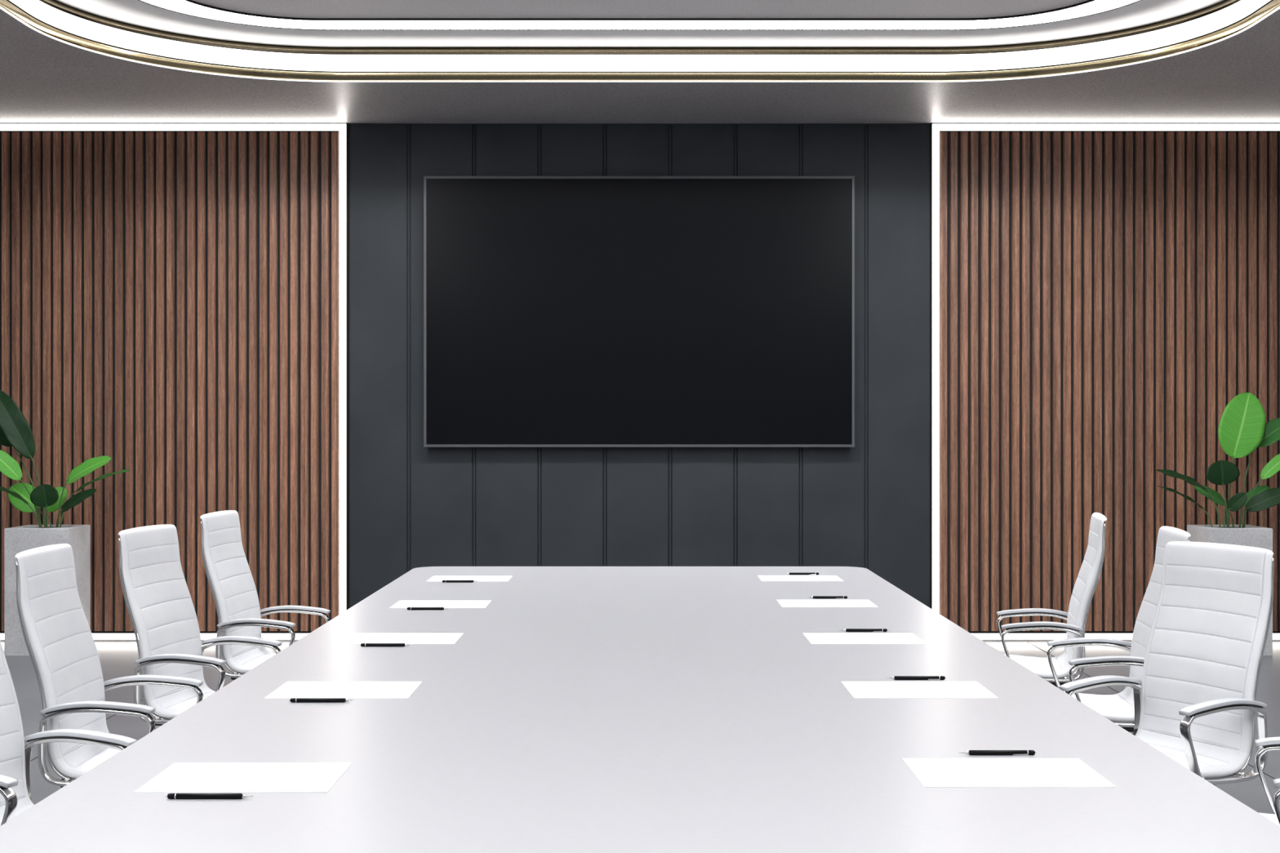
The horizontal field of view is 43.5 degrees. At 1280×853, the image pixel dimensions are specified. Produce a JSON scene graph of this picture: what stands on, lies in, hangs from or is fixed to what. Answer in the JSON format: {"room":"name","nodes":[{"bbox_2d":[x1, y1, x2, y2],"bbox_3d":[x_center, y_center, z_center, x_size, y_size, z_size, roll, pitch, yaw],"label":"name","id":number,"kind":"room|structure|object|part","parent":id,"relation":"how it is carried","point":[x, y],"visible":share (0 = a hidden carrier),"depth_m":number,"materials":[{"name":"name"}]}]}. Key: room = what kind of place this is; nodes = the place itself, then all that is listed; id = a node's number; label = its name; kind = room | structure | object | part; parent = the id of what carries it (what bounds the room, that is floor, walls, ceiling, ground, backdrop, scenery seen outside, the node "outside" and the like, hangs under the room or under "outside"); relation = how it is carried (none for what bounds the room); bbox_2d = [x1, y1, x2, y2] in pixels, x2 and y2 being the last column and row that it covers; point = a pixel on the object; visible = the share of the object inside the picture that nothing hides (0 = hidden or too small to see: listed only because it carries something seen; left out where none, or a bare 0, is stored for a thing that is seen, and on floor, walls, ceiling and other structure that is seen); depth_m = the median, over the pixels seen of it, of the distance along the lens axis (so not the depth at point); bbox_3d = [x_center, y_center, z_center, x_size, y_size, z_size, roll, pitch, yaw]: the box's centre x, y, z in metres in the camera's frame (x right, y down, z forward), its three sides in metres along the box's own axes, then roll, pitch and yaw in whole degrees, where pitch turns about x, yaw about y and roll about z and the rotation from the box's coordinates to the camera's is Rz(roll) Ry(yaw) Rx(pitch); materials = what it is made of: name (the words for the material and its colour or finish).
{"room":"conference room","nodes":[
{"label":"conference room","id":0,"kind":"room"},
{"bbox_2d":[349,123,929,608],"bbox_3d":[-0.002,-0.308,11.095,4.009,3.576,0.050,0,0,0],"label":"wall","id":1,"kind":"structure","parent":0,"point":[412,505],"depth_m":11.07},
{"bbox_2d":[423,176,854,447],"bbox_3d":[-0.006,-0.791,11.027,2.953,1.859,0.084,0,0,0],"label":"television","id":2,"kind":"object","parent":1,"relation":"attached to","point":[559,311],"visible":1,"depth_m":10.99,"materials":[{"name":"black"}]},
{"bbox_2d":[0,8,1279,124],"bbox_3d":[0.000,-2.097,3.985,10.600,0.001,14.570,0,0,0],"label":"ceiling","id":3,"kind":"structure","parent":0,"point":[1236,78],"depth_m":10.20,"materials":[{"name":"grey paint"}]},
{"bbox_2d":[0,0,1279,81],"bbox_3d":[0.000,-2.201,4.805,6.392,0.221,9.822,0,0,0],"label":"cove","id":4,"kind":"object","parent":3,"relation":"attached to","point":[286,40],"visible":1,"depth_m":9.28,"materials":[{"name":"white"}]},
{"bbox_3d":[0.000,-2.305,4.805,6.380,0.010,9.810,0,0,0],"label":"cove panel","id":5,"kind":"part","parent":4,"relation":"part of","materials":[{"name":"white"}]},
{"bbox_3d":[0.000,-2.304,4.805,4.972,0.015,8.402,0,0,0],"label":"panel","id":6,"kind":"part","parent":4,"relation":"part of","materials":[{"name":"grey paint"}]},
{"bbox_2d":[0,640,1279,814],"bbox_3d":[0.000,1.530,4.035,10.600,0.100,14.670,0,0,0],"label":"floor","id":7,"kind":"structure","parent":0,"point":[117,659],"depth_m":9.02,"materials":[{"name":"concrete"}]},
{"bbox_2d":[0,389,130,655],"bbox_3d":[-3.888,0.608,10.576,0.983,1.743,0.435,0,0,0],"label":"potted plant","id":8,"kind":"object","parent":7,"relation":"on","point":[15,432],"visible":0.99,"depth_m":10.51,"materials":[{"name":"green plant"}]},
{"bbox_3d":[-4.072,0.389,10.633,0.240,0.578,0.016,0,0,11],"label":"stem","id":9,"kind":"part","parent":8,"relation":"part of","materials":[{"name":"green plant"}]},
{"bbox_3d":[-4.015,0.499,10.541,0.158,0.358,0.015,0,0,-18],"label":"stem","id":10,"kind":"part","parent":8,"relation":"part of","materials":[{"name":"green plant"}]},
{"bbox_3d":[-3.971,0.585,10.497,0.021,0.189,0.125,0,0,39],"label":"stem","id":11,"kind":"part","parent":8,"relation":"part of","materials":[{"name":"green plant"}]},
{"bbox_3d":[-3.980,0.415,10.574,0.122,0.524,0.022,0,0,0],"label":"stem","id":12,"kind":"part","parent":8,"relation":"part of","materials":[{"name":"green plant"}]},
{"bbox_3d":[-3.893,0.592,10.519,0.013,0.175,0.080,0,0,-18],"label":"stem","id":13,"kind":"part","parent":8,"relation":"part of","materials":[{"name":"green plant"}]},
{"bbox_3d":[-3.908,1.069,10.587,0.414,0.823,0.414,0,0,0],"label":"planter","id":14,"kind":"part","parent":8,"relation":"part of","materials":[{"name":"concrete"}]},
{"bbox_3d":[-3.918,0.608,10.631,0.074,0.142,0.018,0,0,39],"label":"stem","id":15,"kind":"part","parent":8,"relation":"part of","materials":[{"name":"green plant"}]},
{"bbox_3d":[-3.808,0.606,10.525,0.104,0.146,0.021,0,0,39],"label":"stem","id":16,"kind":"part","parent":8,"relation":"part of","materials":[{"name":"green plant"}]},
{"bbox_3d":[-3.794,0.512,10.556,0.112,0.331,0.016,0,0,17],"label":"stem","id":17,"kind":"part","parent":8,"relation":"part of","materials":[{"name":"green plant"}]},
{"bbox_3d":[-3.782,0.549,10.627,0.132,0.259,0.017,0,0,-19],"label":"stem","id":18,"kind":"part","parent":8,"relation":"part of","materials":[{"name":"green plant"}]},
{"bbox_2d":[0,640,137,826],"bbox_3d":[-1.536,0.925,4.066,0.611,1.108,0.591,0,0,15],"label":"office chair","id":19,"kind":"object","parent":7,"relation":"on","point":[15,798],"visible":0.46,"depth_m":4.25,"materials":[{"name":"white leather"}]},
{"bbox_3d":[-1.635,0.947,3.810,0.339,0.231,0.034,0,0,15],"label":"armrest","id":20,"kind":"part","parent":19,"relation":"part of","materials":[{"name":"silver metal"}]},
{"bbox_3d":[-1.756,0.685,4.102,0.153,0.626,0.444,0,0,15],"label":"backrest","id":21,"kind":"part","parent":19,"relation":"part of","materials":[{"name":"white leather"}]},
{"bbox_3d":[-1.506,1.026,4.035,0.436,0.082,0.452,0,0,15],"label":"seat","id":22,"kind":"part","parent":19,"relation":"part of","materials":[{"name":"white leather"}]},
{"bbox_3d":[-1.505,0.947,4.293,0.339,0.231,0.034,0,0,15],"label":"armrest","id":23,"kind":"part","parent":19,"relation":"part of","materials":[{"name":"silver metal"}]},
{"bbox_2d":[14,543,203,787],"bbox_3d":[-1.574,0.925,5.015,0.611,1.108,0.591,0,0,1],"label":"office chair","id":24,"kind":"object","parent":7,"relation":"on","point":[60,645],"visible":0.77,"depth_m":4.89,"materials":[{"name":"white leather"}]},
{"bbox_3d":[-1.614,0.734,4.780,0.501,0.662,0.010,0,0,1],"label":"rail","id":25,"kind":"part","parent":24,"relation":"part of","materials":[{"name":"silver metal"}]},
{"bbox_3d":[-1.797,0.685,4.995,0.153,0.626,0.444,0,0,1],"label":"backrest","id":26,"kind":"part","parent":24,"relation":"part of","materials":[{"name":"white leather"}]},
{"bbox_3d":[-1.538,1.026,4.992,0.436,0.082,0.452,0,0,1],"label":"seat","id":27,"kind":"part","parent":24,"relation":"part of","materials":[{"name":"white leather"}]},
{"bbox_3d":[-1.607,0.947,4.742,0.339,0.231,0.034,0,0,1],"label":"armrest","id":28,"kind":"part","parent":24,"relation":"part of","materials":[{"name":"silver metal"}]},
{"bbox_3d":[-1.601,0.947,5.242,0.339,0.231,0.034,0,0,1],"label":"armrest","id":29,"kind":"part","parent":24,"relation":"part of","materials":[{"name":"silver metal"}]},
{"bbox_2d":[118,524,282,725],"bbox_3d":[-1.567,0.925,5.994,0.611,1.108,0.591,0,0,11],"label":"office chair","id":30,"kind":"object","parent":7,"relation":"on","point":[164,615],"visible":0.58,"depth_m":5.93,"materials":[{"name":"white leather"}]},
{"bbox_3d":[-1.646,0.734,5.769,0.501,0.662,0.010,0,0,11],"label":"rail","id":31,"kind":"part","parent":30,"relation":"part of","materials":[{"name":"silver metal"}]},
{"bbox_3d":[-1.790,0.685,6.012,0.153,0.626,0.444,0,0,10],"label":"backrest","id":32,"kind":"part","parent":30,"relation":"part of","materials":[{"name":"white leather"}]},
{"bbox_3d":[-1.646,0.947,5.731,0.339,0.231,0.034,0,0,11],"label":"armrest","id":33,"kind":"part","parent":30,"relation":"part of","materials":[{"name":"silver metal"}]},
{"bbox_3d":[-1.535,1.026,5.965,0.436,0.082,0.452,0,0,10],"label":"seat","id":34,"kind":"part","parent":30,"relation":"part of","materials":[{"name":"white leather"}]},
{"bbox_3d":[-1.555,0.947,6.223,0.339,0.231,0.034,0,0,10],"label":"armrest","id":35,"kind":"part","parent":30,"relation":"part of","materials":[{"name":"silver metal"}]},
{"bbox_2d":[200,510,330,679],"bbox_3d":[-1.572,0.925,7.064,0.610,1.108,0.591,0,0,6],"label":"office chair","id":36,"kind":"object","parent":7,"relation":"on","point":[228,571],"visible":0.66,"depth_m":6.97,"materials":[{"name":"white leather"}]},
{"bbox_3d":[-1.632,0.734,6.833,0.501,0.662,0.010,0,0,6],"label":"rail","id":37,"kind":"part","parent":36,"relation":"part of","materials":[{"name":"silver metal"}]},
{"bbox_3d":[-1.796,0.685,7.063,0.153,0.626,0.444,0,0,6],"label":"backrest","id":38,"kind":"part","parent":36,"relation":"part of","materials":[{"name":"white leather"}]},
{"bbox_3d":[-1.538,1.026,7.037,0.436,0.082,0.452,0,0,6],"label":"seat","id":39,"kind":"part","parent":36,"relation":"part of","materials":[{"name":"white leather"}]},
{"bbox_3d":[-1.629,0.947,6.795,0.339,0.231,0.034,0,0,6],"label":"armrest","id":40,"kind":"part","parent":36,"relation":"part of","materials":[{"name":"silver metal"}]},
{"bbox_3d":[-1.579,0.947,7.292,0.339,0.231,0.034,0,0,6],"label":"armrest","id":41,"kind":"part","parent":36,"relation":"part of","materials":[{"name":"silver metal"}]},
{"bbox_2d":[0,566,1279,852],"bbox_3d":[0.000,1.105,4.775,2.344,0.750,7.250,0,0,0],"label":"conference table","id":42,"kind":"object","parent":7,"relation":"on","point":[581,709],"visible":1,"depth_m":3.76,"materials":[{"name":"white laminate"}]},
{"bbox_2d":[165,793,253,799],"bbox_3d":[-0.844,0.724,3.146,0.172,0.011,0.014,0,0,0],"label":"pen","id":43,"kind":"object","parent":42,"relation":"on","point":[170,796],"visible":1,"depth_m":3.14,"materials":[{"name":"black plastic"}]},
{"bbox_2d":[133,762,352,792],"bbox_3d":[-0.817,0.729,3.340,0.386,0.001,0.280,0,0,0],"label":"paper sheet","id":44,"kind":"object","parent":42,"relation":"on","point":[179,777],"visible":1,"depth_m":3.33,"materials":[{"name":"white paper"}]},
{"bbox_2d":[288,697,352,702],"bbox_3d":[-0.844,0.724,4.249,0.172,0.011,0.014,0,0,0],"label":"pen","id":45,"kind":"object","parent":42,"relation":"on","point":[292,700],"visible":1,"depth_m":4.24,"materials":[{"name":"black plastic"}]},
{"bbox_2d":[264,681,422,698],"bbox_3d":[-0.817,0.729,4.450,0.386,0.001,0.280,0,0,0],"label":"paper sheet","id":46,"kind":"object","parent":42,"relation":"on","point":[289,690],"visible":0.93,"depth_m":4.44,"materials":[{"name":"white paper"}]},
{"bbox_2d":[360,643,411,646],"bbox_3d":[-0.845,0.724,5.329,0.172,0.011,0.014,0,0,0],"label":"pen","id":47,"kind":"object","parent":42,"relation":"on","point":[362,644],"visible":1,"depth_m":5.32,"materials":[{"name":"black plastic"}]},
{"bbox_2d":[339,633,462,644],"bbox_3d":[-0.817,0.729,5.530,0.386,0.001,0.280,0,0,0],"label":"paper sheet","id":48,"kind":"object","parent":42,"relation":"on","point":[356,638],"visible":0.93,"depth_m":5.52,"materials":[{"name":"white paper"}]},
{"bbox_2d":[406,607,449,609],"bbox_3d":[-0.846,0.724,6.394,0.172,0.011,0.014,0,0,0],"label":"pen","id":49,"kind":"object","parent":42,"relation":"on","point":[407,608],"visible":1,"depth_m":6.39,"materials":[{"name":"black plastic"}]},
{"bbox_2d":[389,600,491,608],"bbox_3d":[-0.817,0.729,6.598,0.386,0.001,0.280,0,0,0],"label":"paper sheet","id":50,"kind":"object","parent":42,"relation":"on","point":[400,604],"visible":0.93,"depth_m":6.59,"materials":[{"name":"white paper"}]},
{"bbox_2d":[441,580,477,582],"bbox_3d":[-0.843,0.723,7.513,0.172,0.011,0.014,0,0,0],"label":"pen","id":51,"kind":"object","parent":42,"relation":"on","point":[442,581],"visible":1,"depth_m":7.51,"materials":[{"name":"black plastic"}]},
{"bbox_2d":[426,576,511,582],"bbox_3d":[-0.817,0.729,7.710,0.386,0.001,0.280,0,0,0],"label":"paper sheet","id":52,"kind":"object","parent":42,"relation":"on","point":[434,579],"visible":1,"depth_m":7.68,"materials":[{"name":"white paper"}]},
{"bbox_2d":[757,575,843,581],"bbox_3d":[0.770,0.729,7.730,0.388,0.001,0.280,0,0,0],"label":"paper sheet","id":53,"kind":"object","parent":42,"relation":"on","point":[763,578],"visible":1,"depth_m":7.72,"materials":[{"name":"white paper"}]},
{"bbox_2d":[786,573,819,574],"bbox_3d":[0.800,0.725,7.914,0.172,0.012,0.014,0,0,0],"label":"pen","id":54,"kind":"object","parent":42,"relation":"on","point":[786,573],"visible":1,"depth_m":7.91,"materials":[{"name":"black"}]},
{"bbox_2d":[777,600,877,607],"bbox_3d":[0.770,0.729,6.632,0.388,0.001,0.280,0,0,0],"label":"paper sheet","id":55,"kind":"object","parent":42,"relation":"on","point":[784,603],"visible":1,"depth_m":6.62,"materials":[{"name":"white paper"}]},
{"bbox_2d":[808,595,848,599],"bbox_3d":[0.799,0.725,6.816,0.172,0.012,0.014,0,0,0],"label":"pen","id":56,"kind":"object","parent":42,"relation":"on","point":[813,597],"visible":1,"depth_m":6.81,"materials":[{"name":"black plastic"}]},
{"bbox_2d":[840,628,888,631],"bbox_3d":[0.797,0.725,5.712,0.172,0.012,0.014,0,0,0],"label":"pen","id":57,"kind":"object","parent":42,"relation":"on","point":[846,629],"visible":1,"depth_m":5.71,"materials":[{"name":"black plastic"}]},
{"bbox_2d":[803,633,926,644],"bbox_3d":[0.770,0.729,5.530,0.388,0.001,0.280,0,0,0],"label":"paper sheet","id":58,"kind":"object","parent":42,"relation":"on","point":[814,638],"visible":1,"depth_m":5.52,"materials":[{"name":"white paper"}]},
{"bbox_2d":[886,675,946,679],"bbox_3d":[0.797,0.725,4.625,0.172,0.012,0.014,0,0,0],"label":"pen","id":59,"kind":"object","parent":42,"relation":"on","point":[895,677],"visible":1,"depth_m":4.62,"materials":[{"name":"black plastic"}]},
{"bbox_2d":[841,681,998,698],"bbox_3d":[0.770,0.729,4.452,0.388,0.001,0.280,0,0,0],"label":"paper sheet","id":60,"kind":"object","parent":42,"relation":"on","point":[858,690],"visible":1,"depth_m":4.44,"materials":[{"name":"white paper"}]},
{"bbox_2d":[959,750,1036,755],"bbox_3d":[0.795,0.725,3.564,0.172,0.012,0.014,0,0,0],"label":"pen","id":61,"kind":"object","parent":42,"relation":"on","point":[1015,753],"visible":1,"depth_m":3.56,"materials":[{"name":"black plastic"}]},
{"bbox_2d":[902,758,1115,787],"bbox_3d":[0.770,0.729,3.386,0.388,0.001,0.280,0,0,0],"label":"paper sheet","id":62,"kind":"object","parent":42,"relation":"on","point":[931,772],"visible":1,"depth_m":3.37,"materials":[{"name":"white paper"}]},
{"bbox_2d":[996,512,1106,687],"bbox_3d":[1.692,0.925,6.915,0.611,1.108,0.591,0,0,10],"label":"office chair","id":63,"kind":"object","parent":7,"relation":"on","point":[1086,584],"visible":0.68,"depth_m":6.73,"materials":[{"name":"white leather"}]},
{"bbox_3d":[1.771,0.947,7.178,0.339,0.231,0.034,0,0,10],"label":"armrest","id":64,"kind":"part","parent":63,"relation":"part of","materials":[{"name":"silver metal"}]},
{"bbox_3d":[1.660,1.026,6.944,0.436,0.082,0.452,0,0,10],"label":"seat","id":65,"kind":"part","parent":63,"relation":"part of","materials":[{"name":"white leather"}]},
{"bbox_3d":[1.681,0.947,6.686,0.339,0.231,0.034,0,0,10],"label":"armrest","id":66,"kind":"part","parent":63,"relation":"part of","materials":[{"name":"silver metal"}]},
{"bbox_3d":[1.694,0.734,6.722,0.501,0.662,0.010,0,0,10],"label":"rail","id":67,"kind":"part","parent":63,"relation":"part of","materials":[{"name":"silver metal"}]},
{"bbox_3d":[1.915,0.685,6.897,0.153,0.626,0.444,0,0,10],"label":"backrest","id":68,"kind":"part","parent":63,"relation":"part of","materials":[{"name":"white leather"}]},
{"bbox_2d":[1046,526,1191,732],"bbox_3d":[1.688,0.925,5.913,0.611,1.108,0.591,0,0,6],"label":"office chair","id":69,"kind":"object","parent":7,"relation":"on","point":[1119,708],"visible":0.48,"depth_m":5.95,"materials":[{"name":"white leather"}]},
{"bbox_3d":[1.744,0.947,6.182,0.339,0.231,0.034,0,0,6],"label":"armrest","id":70,"kind":"part","parent":69,"relation":"part of","materials":[{"name":"silver metal"}]},
{"bbox_3d":[1.654,1.026,5.940,0.436,0.082,0.452,0,0,6],"label":"seat","id":71,"kind":"part","parent":69,"relation":"part of","materials":[{"name":"white leather"}]},
{"bbox_3d":[1.696,0.947,5.685,0.339,0.231,0.034,0,0,6],"label":"armrest","id":72,"kind":"part","parent":69,"relation":"part of","materials":[{"name":"silver metal"}]},
{"bbox_3d":[1.912,0.685,5.915,0.153,0.626,0.444,0,0,6],"label":"backrest","id":73,"kind":"part","parent":69,"relation":"part of","materials":[{"name":"white leather"}]},
{"bbox_2d":[1026,641,1275,779],"bbox_3d":[2.668,1.480,3.920,0.006,0.002,14.240,0,0,0],"label":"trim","id":74,"kind":"structure","parent":7,"relation":"on","point":[1027,642],"depth_m":9.07,"materials":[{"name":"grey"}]},
{"bbox_2d":[1058,541,1274,785],"bbox_3d":[1.608,0.925,4.964,0.611,1.108,0.591,0,0,-28],"label":"office chair","id":75,"kind":"object","parent":7,"relation":"on","point":[1195,704],"visible":0.72,"depth_m":5.03,"materials":[{"name":"white leather"}]},
{"bbox_3d":[1.504,0.947,5.218,0.339,0.231,0.034,0,0,-28],"label":"armrest","id":76,"kind":"part","parent":75,"relation":"part of","materials":[{"name":"silver metal"}]},
{"bbox_3d":[1.565,1.026,4.967,0.436,0.082,0.452,0,0,-28],"label":"seat","id":77,"kind":"part","parent":75,"relation":"part of","materials":[{"name":"white leather"}]},
{"bbox_3d":[1.793,0.685,5.090,0.153,0.626,0.444,0,0,-28],"label":"backrest","id":78,"kind":"part","parent":75,"relation":"part of","materials":[{"name":"white leather"}]},
{"bbox_3d":[1.742,0.947,4.779,0.339,0.231,0.034,0,0,-28],"label":"armrest","id":79,"kind":"part","parent":75,"relation":"part of","materials":[{"name":"silver metal"}]},
{"bbox_3d":[1.730,0.734,4.815,0.501,0.662,0.010,0,0,-28],"label":"rail","id":80,"kind":"part","parent":75,"relation":"part of","materials":[{"name":"silver metal"}]},
{"bbox_2d":[1155,391,1279,655],"bbox_3d":[3.853,0.624,10.587,0.966,1.711,0.414,0,0,0],"label":"potted plant","id":81,"kind":"object","parent":7,"relation":"on","point":[1242,427],"visible":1,"depth_m":10.55,"materials":[{"name":"green plant"}]},
{"bbox_3d":[3.750,0.602,10.627,0.098,0.154,0.018,0,0,27],"label":"stem","id":82,"kind":"part","parent":81,"relation":"part of","materials":[{"name":"green plant"}]},
{"bbox_3d":[3.764,0.542,10.547,0.145,0.272,0.017,0,0,-17],"label":"stem","id":83,"kind":"part","parent":81,"relation":"part of","materials":[{"name":"green plant"}]},
{"bbox_3d":[3.864,0.589,10.601,0.028,0.176,0.026,0,0,0],"label":"stem","id":84,"kind":"part","parent":81,"relation":"part of","materials":[{"name":"green plant"}]},
{"bbox_3d":[3.839,0.519,10.519,0.066,0.319,0.076,0,0,0],"label":"stem","id":85,"kind":"part","parent":81,"relation":"part of","materials":[{"name":"green plant"}]},
{"bbox_3d":[3.889,1.069,10.587,0.414,0.823,0.414,0,0,0],"label":"planter","id":86,"kind":"part","parent":81,"relation":"part of","materials":[{"name":"concrete"}]},
{"bbox_3d":[3.906,0.415,10.588,0.054,0.524,0.011,0,0,-3],"label":"stem","id":87,"kind":"part","parent":81,"relation":"part of","materials":[{"name":"green plant"}]},
{"bbox_3d":[3.877,0.604,10.503,0.018,0.152,0.109,0,0,36],"label":"stem","id":88,"kind":"part","parent":81,"relation":"part of","materials":[{"name":"green plant"}]},
{"bbox_3d":[3.974,0.601,10.518,0.040,0.156,0.079,0,0,0],"label":"stem","id":89,"kind":"part","parent":81,"relation":"part of","materials":[{"name":"green plant"}]},
{"bbox_3d":[4.032,0.387,10.614,0.146,0.580,0.035,0,0,0],"label":"stem","id":90,"kind":"part","parent":81,"relation":"part of","materials":[{"name":"green plant"}]},
{"bbox_3d":[4.039,0.498,10.560,0.146,0.360,0.035,0,0,0],"label":"stem","id":91,"kind":"part","parent":81,"relation":"part of","materials":[{"name":"green plant"}]},
{"bbox_2d":[1254,737,1279,826],"bbox_3d":[1.690,0.925,3.953,0.610,1.108,0.591,0,0,16],"label":"office chair","id":92,"kind":"object","parent":7,"relation":"on","point":[1271,744],"visible":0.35,"depth_m":4.23,"materials":[{"name":"silver metal"}]},
{"bbox_3d":[1.661,1.026,3.985,0.436,0.082,0.452,0,0,16],"label":"seat","id":93,"kind":"part","parent":92,"relation":"part of","materials":[{"name":"white leather"}]},
{"bbox_3d":[1.655,0.947,3.727,0.339,0.231,0.034,0,0,16],"label":"armrest","id":94,"kind":"part","parent":92,"relation":"part of","materials":[{"name":"silver metal"}]},
{"bbox_3d":[0.000,-0.558,11.210,10.400,4.077,0.120,0,0,0],"label":"wall","id":95,"kind":"structure","parent":0,"visible":0},
{"bbox_2d":[0,131,338,632],"bbox_3d":[-3.513,-0.311,11.086,2.874,3.470,0.068,0,0,0],"label":"wood panel","id":96,"kind":"object","parent":95,"relation":"attached to","point":[169,300],"visible":0.75,"depth_m":11.05,"materials":[{"name":"brown wood"}]},
{"bbox_2d":[0,123,349,640],"bbox_3d":[-3.505,-0.309,11.096,2.995,3.576,0.088,0,0,0],"label":"led light frame","id":97,"kind":"object","parent":95,"relation":"attached to","point":[343,129],"visible":0.69,"depth_m":11.06,"materials":[{"name":"glowing white light diffuser"}]},
{"bbox_2d":[929,123,1279,640],"bbox_3d":[3.503,-0.309,11.096,3.000,3.576,0.088,0,0,0],"label":"led light frame","id":98,"kind":"object","parent":95,"relation":"attached to","point":[935,128],"visible":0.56,"depth_m":11.06,"materials":[{"name":"glowing white light diffuser"}]},
{"bbox_2d":[939,131,1279,632],"bbox_3d":[3.509,-0.311,11.086,2.882,3.470,0.068,0,0,0],"label":"wood panel","id":99,"kind":"object","parent":95,"relation":"attached to","point":[1106,297],"visible":0.8,"depth_m":11.05,"materials":[{"name":"brown wood"}]}
]}

